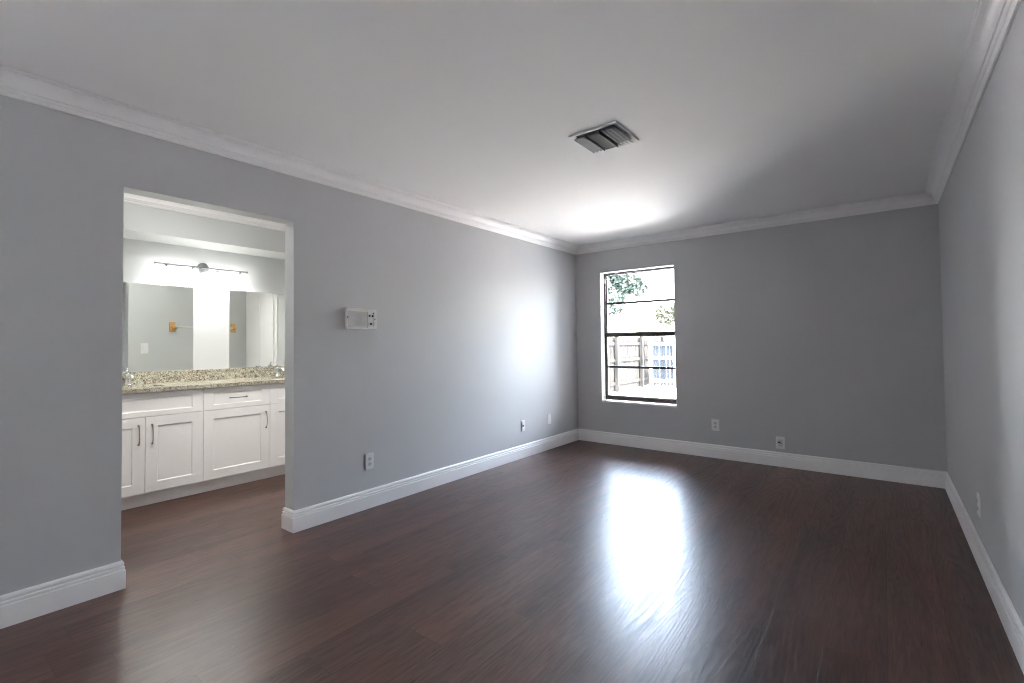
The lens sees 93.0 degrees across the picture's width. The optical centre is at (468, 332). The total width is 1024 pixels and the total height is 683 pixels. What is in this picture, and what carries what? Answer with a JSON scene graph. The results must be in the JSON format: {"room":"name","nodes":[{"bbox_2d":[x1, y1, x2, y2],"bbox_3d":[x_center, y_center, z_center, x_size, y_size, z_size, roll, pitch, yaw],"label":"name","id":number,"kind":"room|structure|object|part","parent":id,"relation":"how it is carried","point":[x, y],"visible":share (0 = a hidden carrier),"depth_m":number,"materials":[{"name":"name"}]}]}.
{"room":"empty bedroom","nodes":[
{"label":"empty bedroom","id":0,"kind":"room"},
{"bbox_2d":[123,238,284,372],"bbox_3d":[-2.511,0.127,4.552,0.120,2.438,2.400,-2,-2,41],"label":"wall","id":1,"kind":"structure","parent":0,"point":[265,274],"depth_m":4.54,"materials":[{"name":"paint"}]},
{"bbox_2d":[122,282,193,372],"bbox_3d":[-2.868,-0.046,4.043,0.006,0.758,1.058,-2,-2,41],"label":"wall mirror","id":2,"kind":"object","parent":1,"relation":"attached to","point":[157,319],"visible":0.56,"depth_m":4.22,"materials":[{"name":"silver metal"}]},
{"bbox_2d":[154,262,247,285],"bbox_3d":[-2.441,-0.553,4.453,0.146,0.201,0.800,-2,-2,41],"label":"vanity light bar","id":3,"kind":"object","parent":1,"relation":"attached to","point":[202,268],"visible":1,"depth_m":4.48,"materials":[{"name":"white glass"}]},
{"bbox_3d":[-2.621,-0.516,4.200,0.092,0.094,0.092,-2,-2,41],"label":"lamp shade","id":4,"kind":"part","parent":3,"relation":"part of","materials":[{"name":"white glass"}]},
{"bbox_3d":[-2.483,-0.514,4.361,0.092,0.094,0.092,-2,-2,41],"label":"lamp shade","id":5,"kind":"part","parent":3,"relation":"part of","materials":[{"name":"white glass"}]},
{"bbox_3d":[-2.345,-0.511,4.522,0.092,0.094,0.092,-2,-2,41],"label":"lamp shade","id":6,"kind":"part","parent":3,"relation":"part of","materials":[{"name":"white glass"}]},
{"bbox_3d":[-2.207,-0.509,4.684,0.092,0.094,0.092,-2,-2,41],"label":"lamp shade","id":7,"kind":"part","parent":3,"relation":"part of","materials":[{"name":"white glass"}]},
{"bbox_2d":[122,366,284,384],"bbox_3d":[-2.454,0.391,4.500,0.020,0.100,2.396,-2,-2,41],"label":"backsplash","id":8,"kind":"structure","parent":1,"relation":"attached to","point":[229,373],"depth_m":4.46,"materials":[{"name":"stone"}]},
{"bbox_2d":[229,290,284,367],"bbox_3d":[-2.002,-0.030,5.056,0.006,0.758,0.968,-2,-2,41],"label":"wall mirror","id":9,"kind":"object","parent":1,"relation":"attached to","point":[256,319],"visible":0.51,"depth_m":4.89,"materials":[{"name":"silver metal"}]},
{"bbox_2d":[123,202,284,259],"bbox_3d":[-2.338,-0.943,4.422,0.360,0.308,2.400,-2,-2,41],"label":"wall","id":10,"kind":"structure","parent":0,"point":[144,223],"depth_m":4.21,"materials":[{"name":"paint"}]},
{"bbox_2d":[124,193,284,231],"bbox_3d":[-2.170,-1.053,4.279,0.086,0.098,2.400,-2,-2,41],"label":"crown molding","id":11,"kind":"structure","parent":10,"relation":"attached to","point":[128,198],"depth_m":4.15,"materials":[{"name":"paint"}]},
{"bbox_2d":[0,95,577,595],"bbox_3d":[-1.075,0.085,3.365,0.112,2.438,7.400,-2,-2,41],"label":"wall","id":12,"kind":"structure","parent":0,"point":[474,338],"depth_m":3.21,"materials":[{"name":"grey paint"}]},
{"bbox_2d":[0,560,125,628],"bbox_3d":[-2.211,1.213,1.996,0.146,0.138,1.310,-2,-2,41],"label":"baseboard","id":13,"kind":"structure","parent":12,"relation":"attached to","point":[22,605],"depth_m":2.25,"materials":[{"name":"paint"}]},
{"bbox_2d":[0,65,577,254],"bbox_3d":[-1.010,-1.087,3.328,0.086,0.098,7.400,-2,-2,41],"label":"crown molding","id":14,"kind":"structure","parent":12,"relation":"attached to","point":[17,84],"depth_m":2.83,"materials":[{"name":"paint"}]},
{"bbox_2d":[345,307,375,329],"bbox_3d":[-0.793,-0.104,3.587,0.035,0.156,0.272,-2,-2,41],"label":"intercom","id":15,"kind":"object","parent":12,"relation":"attached to","point":[355,318],"visible":1,"depth_m":3.57,"materials":[{"name":"white plastic"}]},
{"bbox_2d":[348,311,367,327],"bbox_3d":[-0.809,-0.097,3.552,0.003,0.118,0.170,-2,-2,41],"label":"speaker grille","id":16,"kind":"object","parent":15,"relation":"attached to","point":[356,319],"depth_m":3.55,"materials":[{"name":"white plastic"}]},
{"bbox_2d":[365,452,373,469],"bbox_3d":[-0.740,0.964,3.632,0.009,0.120,0.074,-2,-2,41],"label":"power outlet","id":17,"kind":"object","parent":12,"relation":"attached to","point":[369,458],"visible":1,"depth_m":3.63,"materials":[{"name":"white plastic"}]},
{"bbox_2d":[281,429,578,532],"bbox_3d":[0.074,1.256,4.668,0.146,0.138,3.898,-2,-2,41],"label":"baseboard","id":18,"kind":"structure","parent":12,"relation":"attached to","point":[298,520],"depth_m":3.89,"materials":[{"name":"paint"}]},
{"bbox_2d":[521,420,524,431],"bbox_3d":[0.592,0.995,5.181,0.020,0.118,0.072,-2,-2,41],"label":"cable jack","id":19,"kind":"object","parent":12,"relation":"attached to","point":[522,421],"visible":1,"depth_m":5.17,"materials":[{"name":"white plastic"}]},
{"bbox_2d":[548,413,550,423],"bbox_3d":[0.936,0.992,5.594,0.007,0.118,0.072,-2,-2,41],"label":"blank cover plate","id":20,"kind":"object","parent":12,"relation":"attached to","point":[549,415],"visible":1,"depth_m":5.59,"materials":[{"name":"white plastic"}]},
{"bbox_2d":[0,0,977,244],"bbox_3d":[-0.476,-1.227,2.874,5.455,0.150,7.720,-2,-2,41],"label":"ceiling","id":21,"kind":"structure","parent":0,"point":[736,110],"depth_m":2.31,"materials":[{"name":"paint"}]},
{"bbox_2d":[568,121,638,153],"bbox_3d":[0.808,-1.149,2.884,0.295,0.030,0.323,-2,-2,41],"label":"ceiling vent","id":22,"kind":"object","parent":21,"relation":"in","point":[613,134],"visible":1,"depth_m":2.85,"materials":[{"name":"metal"}]},
{"bbox_3d":[0.719,-1.148,2.960,0.025,0.019,0.259,-2,-2,41],"label":"louver blade","id":23,"kind":"part","parent":22,"relation":"part of","materials":[{"name":"grey metal"}]},
{"bbox_3d":[0.736,-1.148,2.945,0.025,0.019,0.259,-2,-2,41],"label":"louver blade","id":24,"kind":"part","parent":22,"relation":"part of","materials":[{"name":"grey metal"}]},
{"bbox_3d":[0.754,-1.149,2.930,0.025,0.019,0.259,-2,-2,41],"label":"louver blade","id":25,"kind":"part","parent":22,"relation":"part of","materials":[{"name":"grey metal"}]},
{"bbox_3d":[0.734,-1.153,2.818,0.078,0.016,0.030,-2,-2,41],"label":"louver blade","id":26,"kind":"part","parent":22,"relation":"part of","materials":[{"name":"grey metal"}]},
{"bbox_3d":[0.843,-1.150,2.854,0.030,0.022,0.259,-2,-2,41],"label":"louver blade","id":27,"kind":"part","parent":22,"relation":"part of","materials":[{"name":"grey metal"}]},
{"bbox_3d":[0.860,-1.150,2.840,0.030,0.022,0.259,-2,-2,41],"label":"louver blade","id":28,"kind":"part","parent":22,"relation":"part of","materials":[{"name":"grey metal"}]},
{"bbox_3d":[0.877,-1.151,2.825,0.030,0.022,0.259,-2,-2,41],"label":"louver blade","id":29,"kind":"part","parent":22,"relation":"part of","materials":[{"name":"grey metal"}]},
{"bbox_3d":[0.894,-1.151,2.811,0.030,0.022,0.259,-2,-2,41],"label":"louver blade","id":30,"kind":"part","parent":22,"relation":"part of","materials":[{"name":"grey metal"}]},
{"bbox_2d":[0,440,1023,682],"bbox_3d":[-0.452,1.345,2.812,5.455,0.120,7.720,-2,-2,41],"label":"floor","id":31,"kind":"structure","parent":0,"point":[579,561],"depth_m":2.40,"materials":[{"name":"brown wood"}]},
{"bbox_2d":[121,388,202,510],"bbox_3d":[-2.699,0.893,3.779,0.561,0.872,0.995,-2,-2,41],"label":"base cabinet","id":32,"kind":"object","parent":31,"relation":"on","point":[162,431],"visible":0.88,"depth_m":3.77,"materials":[{"name":"paint"}]},
{"bbox_3d":[-2.598,0.927,3.528,0.019,0.574,0.411,-2,-2,41],"label":"door","id":33,"kind":"part","parent":32,"relation":"part of","materials":[{"name":"paint"}]},
{"bbox_3d":[-2.475,0.773,3.639,0.032,0.159,0.015,-2,-2,41],"label":"handle","id":34,"kind":"part","parent":32,"relation":"part of","materials":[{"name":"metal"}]},
{"bbox_3d":[-2.467,0.549,3.695,0.019,0.180,0.826,-2,-2,41],"label":"false drawer","id":35,"kind":"part","parent":32,"relation":"part of","materials":[{"name":"paint"}]},
{"bbox_3d":[-2.533,0.533,3.643,0.012,0.162,0.993,-2,-2,41],"label":"rail","id":36,"kind":"part","parent":32,"relation":"part of","materials":[{"name":"paint"}]},
{"bbox_3d":[-2.329,0.932,3.843,0.019,0.574,0.411,-2,-2,41],"label":"door","id":37,"kind":"part","parent":32,"relation":"part of","materials":[{"name":"paint"}]},
{"bbox_2d":[200,384,269,492],"bbox_3d":[-2.190,0.902,4.375,0.561,0.872,0.571,-2,-2,41],"label":"base cabinet","id":38,"kind":"object","parent":31,"relation":"on","point":[236,419],"visible":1,"depth_m":4.21,"materials":[{"name":"paint"}]},
{"bbox_2d":[122,366,284,393],"bbox_3d":[-2.249,0.400,4.324,0.559,0.130,2.396,-2,-2,41],"label":"countertop","id":39,"kind":"structure","parent":38,"relation":"on","point":[157,381],"depth_m":4.31,"materials":[{"name":"stone"}]},
{"bbox_2d":[123,367,133,385],"bbox_3d":[-2.760,0.355,3.948,0.166,0.150,0.060,-2,-2,41],"label":"bathroom faucet","id":40,"kind":"object","parent":39,"relation":"on","point":[128,376],"visible":0.99,"depth_m":3.96,"materials":[{"name":"silver metal"}]},
{"bbox_3d":[-2.749,0.361,3.939,0.138,0.052,0.030,-2,-2,41],"label":"spout","id":41,"kind":"part","parent":40,"relation":"part of","materials":[{"name":"silver metal"}]},
{"bbox_2d":[275,362,284,376],"bbox_3d":[-1.916,0.371,4.935,0.166,0.150,0.060,-2,-2,41],"label":"bathroom faucet","id":42,"kind":"object","parent":39,"relation":"on","point":[278,368],"visible":0.99,"depth_m":4.95,"materials":[{"name":"silver metal"}]},
{"bbox_3d":[-2.011,0.557,4.228,0.019,0.180,0.568,-2,-2,41],"label":"drawer","id":43,"kind":"part","parent":38,"relation":"part of","materials":[{"name":"paint"}]},
{"bbox_3d":[-2.008,0.938,4.218,0.019,0.574,0.568,-2,-2,41],"label":"door","id":44,"kind":"part","parent":38,"relation":"part of","materials":[{"name":"paint"}]},
{"bbox_2d":[267,383,284,477],"bbox_3d":[-1.735,0.911,4.907,0.561,0.872,0.827,-2,-2,41],"label":"base cabinet","id":45,"kind":"object","parent":31,"relation":"on","point":[277,390],"visible":0.09,"depth_m":4.49,"materials":[{"name":"paint"}]},
{"bbox_3d":[-1.557,0.566,4.760,0.019,0.180,0.824,-2,-2,41],"label":"false drawer","id":46,"kind":"part","parent":45,"relation":"part of","materials":[{"name":"paint"}]},
{"bbox_3d":[-1.688,0.944,4.593,0.019,0.574,0.410,-2,-2,41],"label":"door","id":47,"kind":"part","parent":45,"relation":"part of","materials":[{"name":"paint"}]},
{"bbox_2d":[575,204,946,471],"bbox_3d":[1.992,0.112,5.715,5.455,2.438,0.160,-2,-2,41],"label":"wall","id":48,"kind":"structure","parent":0,"point":[825,337],"depth_m":4.61,"materials":[{"name":"grey paint"}]},
{"bbox_2d":[602,266,676,407],"bbox_3d":[2.000,0.046,5.696,0.876,1.579,0.162,-2,-2,41],"label":"window","id":49,"kind":"structure","parent":48,"relation":"in","point":[636,400],"depth_m":5.78,"materials":[{"name":"brown metal"}]},
{"bbox_3d":[1.990,0.826,5.658,0.876,0.019,0.112,-2,-2,41],"label":"sill","id":50,"kind":"part","parent":49,"relation":"part of","materials":[{"name":"paint"}]},
{"bbox_3d":[2.039,-0.344,5.756,0.835,0.768,0.018,-2,-2,41],"label":"sash","id":51,"kind":"part","parent":49,"relation":"part of","materials":[{"name":"glass"}]},
{"bbox_3d":[2.032,0.394,5.721,0.835,0.800,0.020,-2,-2,41],"label":"sash","id":52,"kind":"part","parent":49,"relation":"part of","materials":[{"name":"brown metal"}]},
{"bbox_2d":[711,419,718,430],"bbox_3d":[2.589,0.966,5.080,0.074,0.120,0.009,-2,-2,41],"label":"power outlet","id":53,"kind":"object","parent":48,"relation":"attached to","point":[714,422],"visible":1,"depth_m":5.08,"materials":[{"name":"white plastic"}]},
{"bbox_2d":[576,192,936,254],"bbox_3d":[2.596,-1.080,5.055,3.325,0.098,0.086,-2,-2,41],"label":"crown molding","id":54,"kind":"structure","parent":48,"relation":"attached to","point":[915,199],"depth_m":4.74,"materials":[{"name":"paint"}]},
{"bbox_2d":[578,429,945,488],"bbox_3d":[2.641,1.240,5.026,3.325,0.138,0.017,-2,-2,41],"label":"baseboard","id":55,"kind":"structure","parent":48,"relation":"attached to","point":[900,474],"depth_m":4.68,"materials":[{"name":"paint"}]},
{"bbox_2d":[776,436,784,448],"bbox_3d":[3.028,1.069,4.704,0.072,0.118,0.008,-2,-2,41],"label":"phone jack","id":56,"kind":"object","parent":48,"relation":"attached to","point":[780,441],"visible":1,"depth_m":4.70,"materials":[{"name":"white plastic"}]},
{"bbox_2d":[938,0,1023,625],"bbox_3d":[1.552,0.006,1.120,0.150,2.438,7.400,-2,-2,41],"label":"wall","id":57,"kind":"structure","parent":0,"point":[981,203],"depth_m":2.19,"materials":[{"name":"grey paint"}]},
{"bbox_2d":[924,0,1020,203],"bbox_3d":[1.451,-1.161,1.225,0.086,0.098,7.400,-2,-2,41],"label":"crown molding","id":58,"kind":"structure","parent":57,"relation":"attached to","point":[992,21],"depth_m":2.19,"materials":[{"name":"paint"}]},
{"bbox_2d":[977,492,980,517],"bbox_3d":[2.752,0.928,2.614,0.009,0.120,0.074,-2,-2,41],"label":"power outlet","id":59,"kind":"object","parent":57,"relation":"attached to","point":[978,494],"visible":1,"depth_m":2.59,"materials":[{"name":"white plastic"}]},
{"bbox_2d":[945,472,1023,674],"bbox_3d":[1.499,1.157,1.147,0.017,0.138,7.400,-2,-2,41],"label":"baseboard","id":60,"kind":"structure","parent":57,"relation":"attached to","point":[1012,624],"depth_m":2.27,"materials":[{"name":"paint"}]},
{"label":"outside","id":61,"kind":"structure","parent":0,"visible":0},
{"bbox_2d":[609,359,675,404],"bbox_3d":[20.934,1.935,28.965,80.000,0.150,59.839,-2,-2,41],"label":"ground","id":62,"kind":"structure","parent":61,"point":[657,391],"depth_m":13.37,"materials":[{"name":"concrete"}]},
{"bbox_2d":[607,272,654,337],"bbox_3d":[5.693,-1.182,19.596,3.652,5.933,1.936,-2,-2,41],"label":"leafy tree","id":63,"kind":"object","parent":62,"relation":"on","point":[620,287],"visible":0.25,"depth_m":18.83,"materials":[{"name":"green plant"}]},
{"bbox_2d":[608,336,663,392],"bbox_3d":[4.659,0.876,14.038,0.148,1.560,5.495,-2,-2,41],"label":"fence","id":64,"kind":"object","parent":62,"relation":"on","point":[630,351],"visible":0.57,"depth_m":14.11,"materials":[{"name":"white wood"}]},
{"bbox_3d":[4.095,0.864,13.337,0.095,1.560,0.095,-2,-2,41],"label":"post","id":65,"kind":"part","parent":64,"relation":"part of","materials":[{"name":"white wood"}]},
{"bbox_3d":[4.631,0.312,14.072,0.040,0.088,1.704,-2,-2,41],"label":"rail","id":66,"kind":"part","parent":64,"relation":"part of","materials":[{"name":"white wood"}]},
{"bbox_3d":[4.635,0.772,14.061,0.040,0.088,1.704,-2,-2,41],"label":"rail","id":67,"kind":"part","parent":64,"relation":"part of","materials":[{"name":"white wood"}]},
{"bbox_3d":[4.641,1.412,14.045,0.040,0.088,1.704,-2,-2,41],"label":"rail","id":68,"kind":"part","parent":64,"relation":"part of","materials":[{"name":"white wood"}]},
{"bbox_3d":[5.264,0.886,14.705,0.095,1.560,0.095,-2,-2,41],"label":"post","id":69,"kind":"part","parent":64,"relation":"part of","materials":[{"name":"white wood"}]},
{"bbox_2d":[648,336,675,387],"bbox_3d":[5.910,0.860,14.719,0.790,1.600,0.095,-1,-2,27],"label":"gate","id":70,"kind":"object","parent":62,"relation":"on","point":[664,355],"visible":0.8,"depth_m":14.71,"materials":[{"name":"white wood"}]},
{"bbox_3d":[5.599,0.867,14.874,0.095,1.600,0.095,-1,-2,27],"label":"post","id":71,"kind":"part","parent":70,"relation":"part of","materials":[{"name":"white wood"}]},
{"bbox_3d":[5.893,0.335,14.709,0.578,0.090,0.034,-1,-2,27],"label":"rail","id":72,"kind":"part","parent":70,"relation":"part of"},
{"bbox_3d":[5.897,0.755,14.699,0.578,0.090,0.034,-1,-2,27],"label":"rail","id":73,"kind":"part","parent":70,"relation":"part of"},
{"bbox_3d":[5.903,1.454,14.682,0.578,0.090,0.034,-1,-2,27],"label":"rail","id":74,"kind":"part","parent":70,"relation":"part of","materials":[{"name":"white wood"}]},
{"bbox_3d":[6.221,0.853,14.564,0.095,1.600,0.095,-1,-2,27],"label":"post","id":75,"kind":"part","parent":70,"relation":"part of","materials":[{"name":"white wood"}]},
{"bbox_2d":[653,302,674,328],"bbox_3d":[8.952,0.068,18.422,3.780,3.324,1.390,-2,-2,41],"label":"leafy bush","id":76,"kind":"object","parent":62,"relation":"on","point":[664,313],"visible":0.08,"depth_m":19.09,"materials":[{"name":"green plant"}]}
]}

